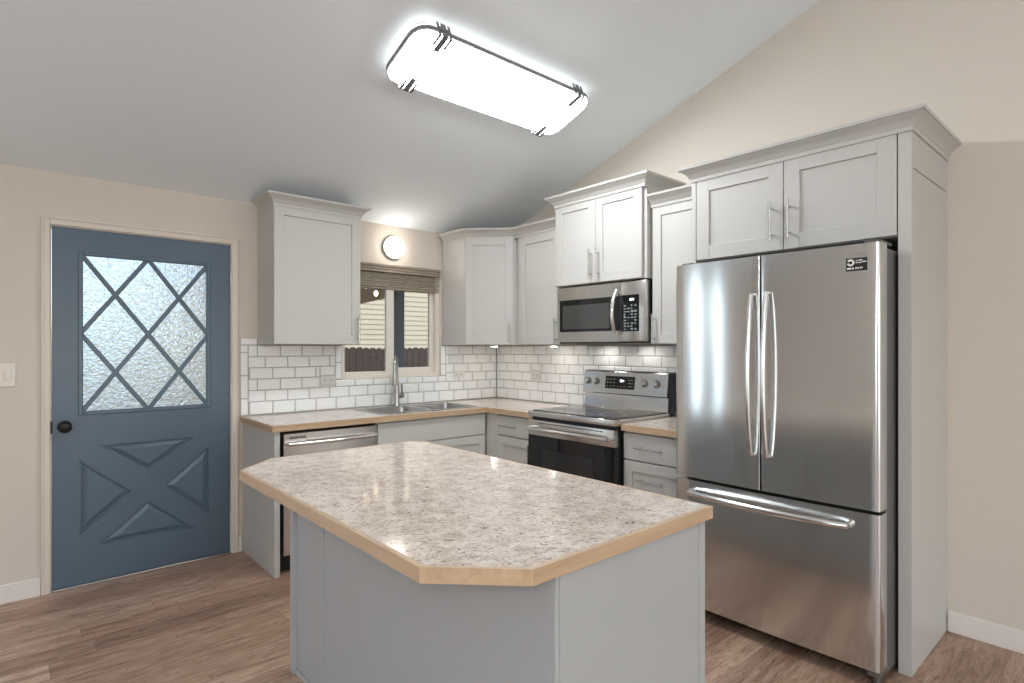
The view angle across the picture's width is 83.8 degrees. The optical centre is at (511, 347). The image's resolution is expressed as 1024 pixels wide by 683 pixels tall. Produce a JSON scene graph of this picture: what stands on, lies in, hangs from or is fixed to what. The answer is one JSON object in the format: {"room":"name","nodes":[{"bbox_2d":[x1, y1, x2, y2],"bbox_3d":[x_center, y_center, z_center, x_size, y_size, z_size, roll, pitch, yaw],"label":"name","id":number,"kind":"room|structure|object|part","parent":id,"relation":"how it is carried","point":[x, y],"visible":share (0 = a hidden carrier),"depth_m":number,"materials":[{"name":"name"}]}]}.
{"room":"kitchen","nodes":[
{"label":"kitchen","id":0,"kind":"room"},
{"bbox_2d":[0,163,496,584],"bbox_3d":[-2.620,0.189,3.147,6.500,2.320,0.120,0,0,-41],"label":"wall","id":1,"kind":"structure","parent":0,"point":[26,194],"depth_m":3.10,"materials":[{"name":"beige paint"}]},
{"bbox_2d":[0,363,15,386],"bbox_3d":[-2.684,0.144,3.001,0.114,0.126,0.015,0,0,-41],"label":"light switch","id":2,"kind":"object","parent":1,"relation":"attached to","point":[7,370],"visible":1,"depth_m":3.02,"materials":[{"name":"beige plastic"}]},
{"bbox_2d":[0,577,40,604],"bbox_3d":[-2.867,1.299,2.840,0.804,0.100,0.014,0,0,-41],"label":"baseboard","id":3,"kind":"structure","parent":1,"relation":"attached to","point":[31,588],"depth_m":3.05,"materials":[{"name":"white paint"}]},
{"bbox_2d":[41,215,237,595],"bbox_3d":[-2.185,0.314,3.436,1.003,2.070,0.020,0,0,-41],"label":"door frame","id":4,"kind":"structure","parent":1,"relation":"attached to","point":[46,221],"depth_m":3.13,"materials":[{"name":"beige paint"}]},
{"bbox_2d":[50,224,231,592],"bbox_3d":[-2.210,0.332,3.466,0.940,2.034,0.183,0,0,-41],"label":"door","id":5,"kind":"structure","parent":1,"relation":"in","point":[141,423],"depth_m":3.41,"materials":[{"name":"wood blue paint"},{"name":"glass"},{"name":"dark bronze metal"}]},
{"bbox_3d":[-2.473,0.439,3.157,0.068,0.068,0.067,0,0,-41],"label":"knob","id":6,"kind":"part","parent":5,"relation":"part of","materials":[{"name":"brown metal"}]},
{"bbox_3d":[-2.357,0.848,3.315,0.222,0.382,0.011,0,0,-41],"label":"crossbuck panel","id":7,"kind":"part","parent":5,"relation":"part of","materials":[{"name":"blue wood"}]},
{"bbox_3d":[-2.213,-0.083,3.466,0.657,0.907,0.006,0,0,-41],"label":"glass","id":8,"kind":"part","parent":5,"relation":"part of","materials":[{"name":"white"}]},
{"bbox_3d":[-2.200,0.649,3.453,0.429,0.154,0.011,0,0,-41],"label":"crossbuck panel","id":9,"kind":"part","parent":5,"relation":"part of","materials":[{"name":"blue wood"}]},
{"bbox_3d":[-2.200,1.030,3.453,0.436,0.186,0.011,0,0,-41],"label":"crossbuck panel","id":10,"kind":"part","parent":5,"relation":"part of","materials":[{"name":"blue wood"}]},
{"bbox_3d":[-2.045,0.848,3.590,0.222,0.382,0.011,0,0,-41],"label":"crossbuck panel","id":11,"kind":"part","parent":5,"relation":"part of","materials":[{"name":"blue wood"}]},
{"bbox_2d":[238,536,241,551],"bbox_3d":[-1.800,1.299,3.779,0.022,0.100,0.014,0,0,-41],"label":"baseboard","id":12,"kind":"structure","parent":1,"relation":"attached to","point":[239,537],"depth_m":3.77,"materials":[{"name":"white paint"}]},
{"bbox_2d":[251,190,370,344],"bbox_3d":[-1.374,-0.502,3.912,0.704,0.958,0.376,0,0,-41],"label":"upper cabinet","id":13,"kind":"object","parent":1,"relation":"attached to","point":[308,248],"visible":1,"depth_m":3.79,"materials":[{"name":"grey paint"}]},
{"bbox_3d":[-1.358,-0.943,3.894,0.704,0.077,0.327,0,0,-41],"label":"crown moulding","id":14,"kind":"part","parent":13,"relation":"part of","materials":[{"name":"grey paint"}]},
{"bbox_3d":[-1.293,-0.469,3.820,0.590,0.889,0.020,0,0,-41],"label":"door","id":15,"kind":"part","parent":13,"relation":"part of","materials":[{"name":"grey paint"}]},
{"bbox_3d":[-1.070,-0.136,3.976,0.012,0.190,0.041,0,0,-41],"label":"handle","id":16,"kind":"part","parent":13,"relation":"part of","materials":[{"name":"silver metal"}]},
{"bbox_2d":[240,338,495,416],"bbox_3d":[-0.973,0.194,4.510,2.206,0.522,0.010,0,0,-41],"label":"tile backsplash","id":17,"kind":"structure","parent":1,"relation":"attached to","point":[274,379],"depth_m":4.18,"materials":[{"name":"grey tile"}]},
{"bbox_2d":[320,376,334,384],"bbox_3d":[-1.346,0.238,4.175,0.113,0.068,0.012,0,0,-41],"label":"wall outlet","id":18,"kind":"object","parent":17,"relation":"attached to","point":[324,380],"visible":1,"depth_m":4.17,"materials":[{"name":"white plastic"}]},
{"bbox_2d":[453,370,463,377],"bbox_3d":[-0.462,0.229,4.944,0.113,0.068,0.012,0,0,-41],"label":"wall outlet","id":19,"kind":"object","parent":17,"relation":"attached to","point":[457,373],"visible":1,"depth_m":4.94,"materials":[{"name":"white plastic"}]},
{"bbox_2d":[342,266,438,379],"bbox_3d":[-0.974,-0.211,4.587,0.883,0.896,0.083,0,0,-41],"label":"window","id":20,"kind":"structure","parent":1,"relation":"in","point":[432,369],"depth_m":4.63,"materials":[{"name":"beige plastic"}]},
{"bbox_3d":[-1.115,-0.211,4.439,0.429,0.836,0.026,0,0,-41],"label":"sash","id":21,"kind":"part","parent":20,"relation":"part of","materials":[{"name":"beige plastic"}]},
{"bbox_2d":[360,262,440,292],"bbox_3d":[-0.955,-0.559,4.565,0.877,0.192,0.072,0,0,-41],"label":"window blind","id":22,"kind":"object","parent":20,"relation":"attached to","point":[372,275],"visible":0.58,"depth_m":4.58,"materials":[{"name":"brown fabric"}]},
{"bbox_3d":[-0.846,-0.211,4.717,0.438,0.836,0.028,0,0,-41],"label":"sash","id":23,"kind":"part","parent":20,"relation":"part of","materials":[{"name":"beige plastic"}]},
{"bbox_2d":[382,236,404,259],"bbox_3d":[-0.922,-0.793,4.502,0.184,0.184,0.088,0,0,-41],"label":"wall light","id":24,"kind":"object","parent":1,"relation":"attached to","point":[393,247],"visible":1,"depth_m":4.47,"materials":[{"name":"white glass"}]},
{"bbox_2d":[438,227,516,344],"bbox_3d":[-0.178,-0.488,4.783,0.648,0.931,0.627,0,0,-41],"label":"upper cabinet","id":25,"kind":"object","parent":1,"relation":"attached to","point":[480,264],"visible":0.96,"depth_m":4.59,"materials":[{"name":"grey paint"}]},
{"bbox_3d":[-0.316,-0.915,4.619,0.705,0.077,0.195,0,0,23],"label":"crown moulding","id":26,"kind":"part","parent":25,"relation":"part of","materials":[{"name":"grey paint"}]},
{"bbox_3d":[-0.183,-0.456,4.587,0.382,0.858,0.020,0,0,4],"label":"door","id":27,"kind":"part","parent":25,"relation":"part of","materials":[{"name":"grey paint"}]},
{"bbox_3d":[-0.022,-0.126,4.547,0.012,0.160,0.041,0,0,4],"label":"handle","id":28,"kind":"part","parent":25,"relation":"part of","materials":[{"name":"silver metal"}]},
{"bbox_2d":[0,0,819,232],"bbox_3d":[0.227,-1.771,-0.088,6.740,1.681,8.740,0,0,-41],"label":"ceiling","id":29,"kind":"structure","parent":0,"point":[236,100],"depth_m":3.06,"materials":[{"name":"white paint"}]},
{"bbox_2d":[386,21,588,136],"bbox_3d":[-0.089,-1.451,3.177,1.236,0.209,0.400,0,0,-41],"label":"ceiling light","id":30,"kind":"object","parent":29,"relation":"attached to","point":[432,60],"visible":1,"depth_m":3.05,"materials":[{"name":"glowing white acrylic diffuser"},{"name":"dark nickel"}]},
{"bbox_2d":[0,551,1023,682],"bbox_3d":[0.227,1.399,-0.088,6.740,0.100,8.740,0,0,-41],"label":"floor","id":31,"kind":"structure","parent":0,"point":[225,618],"depth_m":2.60,"materials":[{"name":"brown wood"}]},
{"bbox_2d":[243,423,279,577],"bbox_3d":[-1.578,0.921,3.577,0.032,0.856,0.609,0,0,-41],"label":"cabinet end panel","id":32,"kind":"object","parent":31,"relation":"on","point":[261,513],"visible":0.76,"depth_m":3.52,"materials":[{"name":"grey paint"}]},
{"bbox_2d":[280,423,377,571],"bbox_3d":[-1.295,0.927,3.771,0.614,0.844,0.653,0,0,-41],"label":"dishwasher","id":33,"kind":"object","parent":31,"relation":"on","point":[298,442],"visible":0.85,"depth_m":3.48,"materials":[{"name":"silver metal"}]},
{"bbox_3d":[-1.100,0.571,3.550,0.594,0.021,0.062,0,0,-41],"label":"handle","id":34,"kind":"part","parent":33,"relation":"part of","materials":[{"name":"silver metal"}]},
{"bbox_2d":[374,412,484,454],"bbox_3d":[-0.730,0.921,4.303,0.930,0.855,0.638,0,0,-41],"label":"base cabinet","id":35,"kind":"object","parent":31,"relation":"on","point":[466,432],"visible":0.21,"depth_m":4.13,"materials":[{"name":"grey paint"}]},
{"bbox_2d":[240,398,572,432],"bbox_3d":[-0.597,0.474,4.082,2.205,0.038,1.127,0,0,-41],"label":"countertop","id":36,"kind":"structure","parent":35,"relation":"on","point":[273,423],"depth_m":3.90,"materials":[{"name":"laminate"}]},
{"bbox_2d":[392,356,403,405],"bbox_3d":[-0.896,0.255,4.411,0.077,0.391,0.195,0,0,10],"label":"kitchen faucet","id":37,"kind":"object","parent":36,"relation":"on","point":[395,382],"visible":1,"depth_m":4.43,"materials":[{"name":"grey metal"}]},
{"bbox_3d":[-0.872,0.338,4.479,0.044,0.107,0.032,0,0,-41],"label":"lever handle","id":38,"kind":"part","parent":37,"relation":"part of","materials":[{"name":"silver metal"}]},
{"bbox_2d":[354,402,477,414],"bbox_3d":[-0.720,0.541,4.333,0.830,0.180,0.480,0,0,-41],"label":"sink","id":39,"kind":"object","parent":36,"relation":"in","point":[407,408],"visible":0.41,"depth_m":4.39,"materials":[{"name":"grey metal"}]},
{"bbox_3d":[-0.854,0.541,4.179,0.365,0.179,0.375,0,0,-41],"label":"bowl","id":40,"kind":"part","parent":39,"relation":"part of","materials":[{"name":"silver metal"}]},
{"bbox_3d":[-0.550,0.541,4.446,0.365,0.179,0.375,0,0,-41],"label":"bowl","id":41,"kind":"part","parent":39,"relation":"part of","materials":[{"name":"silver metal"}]},
{"bbox_3d":[-0.381,0.953,4.252,0.452,0.572,0.020,0,0,-41],"label":"door","id":42,"kind":"part","parent":35,"relation":"part of","materials":[{"name":"grey paint"}]},
{"bbox_2d":[290,509,704,682],"bbox_3d":[-0.170,0.918,2.025,0.666,0.862,1.531,0,0,-41],"label":"base cabinet","id":43,"kind":"object","parent":31,"relation":"on","point":[637,614],"visible":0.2,"depth_m":1.54,"materials":[{"name":"grey paint"}]},
{"bbox_3d":[-0.906,0.918,2.377,0.026,0.862,0.032,0,0,-41],"label":"corner trim","id":44,"kind":"part","parent":43,"relation":"part of","materials":[{"name":"grey paint"}]},
{"bbox_3d":[-0.804,0.918,2.274,0.008,0.862,0.260,0,0,-41],"label":"panel","id":45,"kind":"part","parent":43,"relation":"part of","materials":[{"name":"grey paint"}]},
{"bbox_3d":[-0.317,0.918,1.721,0.008,0.862,1.205,0,0,-41],"label":"panel","id":46,"kind":"part","parent":43,"relation":"part of","materials":[{"name":"grey paint"}]},
{"bbox_2d":[239,441,712,585],"bbox_3d":[-0.270,0.469,1.930,0.874,0.034,1.564,0,0,-41],"label":"countertop","id":47,"kind":"structure","parent":43,"relation":"on","point":[432,513],"depth_m":1.60,"materials":[{"name":"laminate"}]},
{"bbox_3d":[0.090,0.918,1.256,0.012,0.862,0.030,0,0,-41],"label":"corner trim","id":48,"kind":"part","parent":43,"relation":"part of","materials":[{"name":"grey paint"}]},
{"bbox_3d":[0.314,0.918,1.441,0.568,0.862,0.012,0,0,-41],"label":"panel","id":49,"kind":"part","parent":43,"relation":"part of","materials":[{"name":"grey paint"}]},
{"bbox_3d":[0.542,0.918,1.641,0.031,0.862,0.013,0,0,-41],"label":"corner trim","id":50,"kind":"part","parent":43,"relation":"part of","materials":[{"name":"grey paint"}]},
{"bbox_2d":[486,412,531,463],"bbox_3d":[0.185,0.921,4.393,0.638,0.855,0.556,0,0,-41],"label":"base cabinet","id":51,"kind":"object","parent":31,"relation":"on","point":[506,435],"visible":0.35,"depth_m":4.22,"materials":[{"name":"grey paint"}]},
{"bbox_3d":[-0.030,0.579,4.185,0.041,0.012,0.180,0,0,-41],"label":"handle","id":52,"kind":"part","parent":51,"relation":"part of","materials":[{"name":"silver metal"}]},
{"bbox_3d":[0.029,0.578,4.164,0.020,0.142,0.413,0,0,-41],"label":"drawer","id":53,"kind":"part","parent":51,"relation":"part of","materials":[{"name":"grey paint"}]},
{"bbox_3d":[0.029,0.949,4.164,0.020,0.580,0.413,0,0,-41],"label":"door","id":54,"kind":"part","parent":51,"relation":"part of","materials":[{"name":"grey paint"}]},
{"bbox_2d":[524,369,675,485],"bbox_3d":[0.580,0.757,3.860,0.734,1.184,0.760,0,0,-41],"label":"range","id":55,"kind":"object","parent":31,"relation":"on","point":[586,440],"visible":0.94,"depth_m":3.78,"materials":[{"name":"silver metal"}]},
{"bbox_2d":[524,416,625,485],"bbox_3d":[0.572,0.881,3.853,0.714,0.825,0.752,0,0,-41],"label":"oven","id":56,"kind":"object","parent":55,"relation":"in","point":[591,449],"depth_m":3.59,"materials":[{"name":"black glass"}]},
{"bbox_3d":[0.618,0.245,4.236,0.034,0.054,0.054,0,0,-41],"label":"control knob","id":57,"kind":"part","parent":55,"relation":"part of","materials":[{"name":"silver metal"}]},
{"bbox_3d":[0.574,0.451,3.855,0.568,0.037,0.760,0,0,-41],"label":"cooktop frame","id":58,"kind":"part","parent":55,"relation":"part of","materials":[{"name":"silver metal"}]},
{"bbox_2d":[533,404,665,419],"bbox_3d":[0.583,0.429,3.863,0.535,0.005,0.724,0,0,-41],"label":"glass cooktop","id":59,"kind":"object","parent":55,"relation":"in","point":[599,411],"depth_m":3.83,"materials":[{"name":"grey glass"}]},
{"bbox_3d":[0.770,0.248,4.080,0.014,0.090,0.258,0,0,-41],"label":"display panel","id":60,"kind":"part","parent":55,"relation":"part of","materials":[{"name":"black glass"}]},
{"bbox_3d":[0.814,0.251,4.081,0.086,0.164,0.736,0,0,-41],"label":"control panel","id":61,"kind":"part","parent":55,"relation":"part of","materials":[{"name":"silver metal"}]},
{"bbox_3d":[0.828,0.251,4.089,0.054,0.172,0.736,0,0,-41],"label":"shadow gap trim","id":62,"kind":"part","parent":55,"relation":"part of","materials":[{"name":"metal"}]},
{"bbox_3d":[0.899,0.245,3.917,0.034,0.054,0.054,0,0,-41],"label":"control knob","id":63,"kind":"part","parent":55,"relation":"part of","materials":[{"name":"silver metal"}]},
{"bbox_3d":[0.965,0.245,3.841,0.034,0.054,0.054,0,0,-41],"label":"control knob","id":64,"kind":"part","parent":55,"relation":"part of","materials":[{"name":"silver metal"}]},
{"bbox_2d":[624,431,679,497],"bbox_3d":[1.025,0.921,3.439,0.638,0.855,0.448,0,0,-41],"label":"base cabinet","id":65,"kind":"object","parent":31,"relation":"on","point":[650,461],"visible":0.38,"depth_m":3.28,"materials":[{"name":"grey paint"}]},
{"bbox_3d":[0.782,0.583,3.264,0.041,0.012,0.190,0,0,-41],"label":"handle","id":66,"kind":"part","parent":65,"relation":"part of","materials":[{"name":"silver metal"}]},
{"bbox_2d":[621,416,675,437],"bbox_3d":[1.028,0.474,3.440,0.613,0.038,0.448,0,0,-41],"label":"countertop","id":67,"kind":"structure","parent":65,"relation":"on","point":[666,427],"depth_m":3.34,"materials":[{"name":"laminate"}]},
{"bbox_3d":[0.788,0.774,3.269,0.041,0.012,0.190,0,0,-41],"label":"handle","id":68,"kind":"part","parent":65,"relation":"part of","materials":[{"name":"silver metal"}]},
{"bbox_3d":[0.823,0.584,3.261,0.020,0.154,0.442,0,0,-41],"label":"drawer","id":69,"kind":"part","parent":65,"relation":"part of","materials":[{"name":"grey paint"}]},
{"bbox_3d":[0.823,0.809,3.261,0.020,0.280,0.442,0,0,-41],"label":"drawer","id":70,"kind":"part","parent":65,"relation":"part of","materials":[{"name":"grey paint"}]},
{"bbox_2d":[692,183,702,263],"bbox_3d":[1.202,0.229,3.275,0.591,2.240,0.026,0,0,-41],"label":"panel","id":71,"kind":"object","parent":31,"relation":"on","point":[694,185],"visible":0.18,"depth_m":3.08,"materials":[{"name":"grey paint"}]},
{"bbox_2d":[676,239,897,682],"bbox_3d":[1.397,0.458,2.810,0.855,1.782,0.918,0,0,-41],"label":"refrigerator","id":72,"kind":"object","parent":31,"relation":"on","point":[787,362],"visible":0.95,"depth_m":2.47,"materials":[{"name":"grey metal"}]},
{"bbox_3d":[1.013,0.114,2.788,0.095,1.066,0.443,0,0,-41],"label":"door","id":73,"kind":"part","parent":72,"relation":"part of","materials":[{"name":"silver metal"}]},
{"bbox_3d":[1.079,0.122,2.590,0.077,0.750,0.021,0,0,-41],"label":"handle","id":74,"kind":"part","parent":72,"relation":"part of","materials":[{"name":"silver metal"}]},
{"bbox_3d":[1.125,0.120,2.537,0.077,0.754,0.021,0,0,-41],"label":"handle","id":75,"kind":"part","parent":72,"relation":"part of","materials":[{"name":"silver metal"}]},
{"bbox_3d":[1.105,0.717,2.561,0.089,0.027,0.741,0,0,-41],"label":"handle","id":76,"kind":"part","parent":72,"relation":"part of","materials":[{"name":"silver metal"}]},
{"bbox_3d":[1.170,0.972,2.610,0.095,0.622,0.918,0,0,-41],"label":"freezer drawer","id":77,"kind":"part","parent":72,"relation":"part of","materials":[{"name":"silver metal"}]},
{"bbox_3d":[1.318,0.114,2.442,0.095,1.066,0.469,0,0,-41],"label":"door","id":78,"kind":"part","parent":72,"relation":"part of","materials":[{"name":"silver metal"}]},
{"bbox_2d":[884,248,897,672],"bbox_3d":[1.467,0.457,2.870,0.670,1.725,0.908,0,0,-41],"label":"panel","id":79,"kind":"object","parent":72,"relation":"attached to","point":[891,510],"depth_m":2.35,"materials":[{"name":"grey"}]},
{"bbox_2d":[898,130,946,676],"bbox_3d":[1.842,0.229,2.548,0.591,2.240,0.049,0,0,-41],"label":"panel","id":80,"kind":"object","parent":31,"relation":"on","point":[922,172],"visible":1,"depth_m":2.44,"materials":[{"name":"grey paint"}]},
{"bbox_2d":[498,0,1023,630],"bbox_3d":[2.712,-0.561,2.098,0.120,3.820,8.500,0,0,-41],"label":"wall","id":81,"kind":"structure","parent":0,"point":[838,62],"depth_m":2.69,"materials":[{"name":"beige paint"}]},
{"bbox_2d":[512,217,588,344],"bbox_3d":[0.287,-0.488,4.475,0.378,0.931,0.504,0,0,-41],"label":"upper cabinet","id":82,"kind":"object","parent":81,"relation":"attached to","point":[536,241],"visible":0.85,"depth_m":4.38,"materials":[{"name":"grey paint"}]},
{"bbox_3d":[0.177,-0.915,4.359,0.059,0.077,0.476,0,0,-41],"label":"crown moulding","id":83,"kind":"part","parent":82,"relation":"part of","materials":[{"name":"grey paint"}]},
{"bbox_3d":[0.210,-0.457,4.379,0.020,0.860,0.456,0,0,-41],"label":"door","id":84,"kind":"part","parent":82,"relation":"part of","materials":[{"name":"grey paint"}]},
{"bbox_3d":[0.318,-0.126,4.211,0.041,0.185,0.012,0,0,-41],"label":"handle","id":85,"kind":"part","parent":82,"relation":"part of","materials":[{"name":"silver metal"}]},
{"bbox_2d":[496,345,675,415],"bbox_3d":[0.632,0.217,4.363,0.010,0.476,2.352,0,0,-41],"label":"tile backsplash","id":86,"kind":"structure","parent":81,"relation":"attached to","point":[562,368],"depth_m":4.61,"materials":[{"name":"grey tile"}]},
{"bbox_2d":[531,371,540,378],"bbox_3d":[0.201,0.229,4.845,0.012,0.068,0.113,0,0,-41],"label":"wall outlet","id":87,"kind":"object","parent":86,"relation":"attached to","point":[534,374],"visible":1,"depth_m":4.84,"materials":[{"name":"white plastic"}]},
{"bbox_2d":[544,170,685,287],"bbox_3d":[0.693,-0.766,3.972,0.434,0.650,0.894,0,0,-41],"label":"upper cabinet","id":88,"kind":"object","parent":81,"relation":"attached to","point":[604,229],"visible":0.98,"depth_m":3.80,"materials":[{"name":"grey paint"}]},
{"bbox_3d":[0.447,-0.736,4.024,0.020,0.581,0.374,0,0,-41],"label":"door","id":89,"kind":"part","parent":88,"relation":"part of","materials":[{"name":"grey paint"}]},
{"bbox_3d":[0.529,-0.571,3.886,0.041,0.200,0.012,0,0,-41],"label":"handle","id":90,"kind":"part","parent":88,"relation":"part of","materials":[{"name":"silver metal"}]},
{"bbox_3d":[0.571,-0.571,3.839,0.041,0.200,0.012,0,0,-41],"label":"handle","id":91,"kind":"part","parent":88,"relation":"part of","materials":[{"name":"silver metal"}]},
{"bbox_2d":[557,279,651,343],"bbox_3d":[0.694,-0.233,3.969,0.422,0.403,0.773,0,0,-41],"label":"microwave","id":92,"kind":"object","parent":88,"relation":"attached to","point":[620,312],"visible":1,"depth_m":3.83,"materials":[{"name":"silver metal"}]},
{"bbox_3d":[0.537,-0.235,3.962,0.040,0.389,0.576,0,0,-41],"label":"door","id":93,"kind":"part","parent":92,"relation":"part of","materials":[{"name":"silver metal"}]},
{"bbox_3d":[0.718,-0.036,3.990,0.315,0.010,0.753,0,0,-41],"label":"underside plate","id":94,"kind":"part","parent":92,"relation":"part of","materials":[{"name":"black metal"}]},
{"bbox_3d":[0.667,-0.226,3.733,0.068,0.327,0.028,0,0,-41],"label":"handle","id":95,"kind":"part","parent":92,"relation":"part of","materials":[{"name":"silver metal"}]},
{"bbox_3d":[0.761,-0.225,3.675,0.002,0.236,0.138,0,0,-41],"label":"keypad panel","id":96,"kind":"part","parent":92,"relation":"part of","materials":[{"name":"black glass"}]},
{"bbox_3d":[0.793,-0.235,3.671,0.040,0.389,0.195,0,0,-41],"label":"control panel","id":97,"kind":"part","parent":92,"relation":"part of","materials":[{"name":"silver metal"}]},
{"bbox_3d":[0.693,-1.052,3.972,0.434,0.077,0.894,0,0,-41],"label":"crown moulding","id":98,"kind":"part","parent":88,"relation":"part of","materials":[{"name":"grey paint"}]},
{"bbox_3d":[0.698,-0.736,3.739,0.020,0.581,0.378,0,0,-41],"label":"door","id":99,"kind":"part","parent":88,"relation":"part of","materials":[{"name":"grey paint"}]},
{"bbox_2d":[646,184,691,343],"bbox_3d":[1.123,-0.490,3.525,0.378,0.935,0.446,0,0,-41],"label":"upper cabinet","id":100,"kind":"object","parent":81,"relation":"attached to","point":[671,208],"visible":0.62,"depth_m":3.52,"materials":[{"name":"grey paint"}]},
{"bbox_3d":[0.883,-0.121,3.569,0.041,0.185,0.012,0,0,-41],"label":"handle","id":101,"kind":"part","parent":100,"relation":"part of","materials":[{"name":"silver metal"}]},
{"bbox_3d":[1.004,-0.919,3.419,0.059,0.077,0.444,0,0,-41],"label":"crown moulding","id":102,"kind":"part","parent":100,"relation":"part of","materials":[{"name":"grey paint"}]},
{"bbox_2d":[677,103,961,262],"bbox_3d":[1.504,-0.717,2.888,0.648,0.502,1.116,0,0,-41],"label":"upper cabinet","id":103,"kind":"object","parent":81,"relation":"attached to","point":[838,185],"visible":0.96,"depth_m":2.63,"materials":[{"name":"grey paint"}]},
{"bbox_3d":[1.150,-0.686,2.902,0.020,0.433,0.457,0,0,-41],"label":"door","id":104,"kind":"part","parent":103,"relation":"part of","materials":[{"name":"grey paint"}]},
{"bbox_3d":[1.247,-0.606,2.747,0.041,0.185,0.012,0,0,-41],"label":"handle","id":105,"kind":"part","parent":103,"relation":"part of","materials":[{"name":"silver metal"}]},
{"bbox_3d":[1.301,-0.606,2.686,0.041,0.185,0.012,0,0,-41],"label":"handle","id":106,"kind":"part","parent":103,"relation":"part of","materials":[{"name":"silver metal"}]},
{"bbox_3d":[1.504,-0.929,2.888,0.648,0.077,1.116,0,0,-41],"label":"crown moulding","id":107,"kind":"part","parent":103,"relation":"part of","materials":[{"name":"grey paint"}]},
{"bbox_3d":[1.456,-0.686,2.554,0.020,0.433,0.461,0,0,-41],"label":"door","id":108,"kind":"part","parent":103,"relation":"part of","materials":[{"name":"grey paint"}]},
{"bbox_2d":[948,610,1023,653],"bbox_3d":[3.773,1.299,0.791,0.014,0.100,5.136,0,0,-41],"label":"baseboard","id":109,"kind":"structure","parent":81,"relation":"attached to","point":[992,633],"depth_m":2.61,"materials":[{"name":"white paint"}]},
{"label":"outside","id":110,"kind":"structure","parent":0,"visible":0},
{"bbox_2d":[51,434,51,585],"bbox_3d":[-3.487,1.479,9.051,18.000,0.060,9.870,0,0,-41],"label":"ground","id":111,"kind":"structure","parent":110,"point":[51,434],"depth_m":5.10,"materials":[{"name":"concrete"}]},
{"bbox_2d":[345,291,427,349],"bbox_3d":[-2.595,-0.852,14.092,10.000,4.602,0.180,0,0,-41],"label":"neighbor house","id":112,"kind":"structure","parent":111,"relation":"on","point":[372,314],"depth_m":13.97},
{"bbox_2d":[345,347,427,371],"bbox_3d":[-2.185,0.717,12.149,7.048,1.464,0.060,0,0,-41],"label":"picket fence","id":113,"kind":"object","parent":111,"relation":"on","point":[359,359],"visible":0.1,"depth_m":11.58,"materials":[{"name":"brown wood"}]},
{"bbox_2d":[394,291,403,366],"bbox_3d":[-1.331,0.369,6.666,0.115,2.160,0.100,0,0,-41],"label":"porch post","id":114,"kind":"object","parent":111,"relation":"on","point":[399,295],"visible":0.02,"depth_m":6.62,"materials":[{"name":"grey paint"}]},
{"bbox_2d":[360,288,394,303],"bbox_3d":[-0.912,-0.581,6.655,4.500,0.940,2.870,0,0,-41],"label":"porch cover","id":115,"kind":"object","parent":114,"relation":"on","point":[366,295],"visible":0.02,"depth_m":6.40,"materials":[{"name":"brown wood"}]}
]}

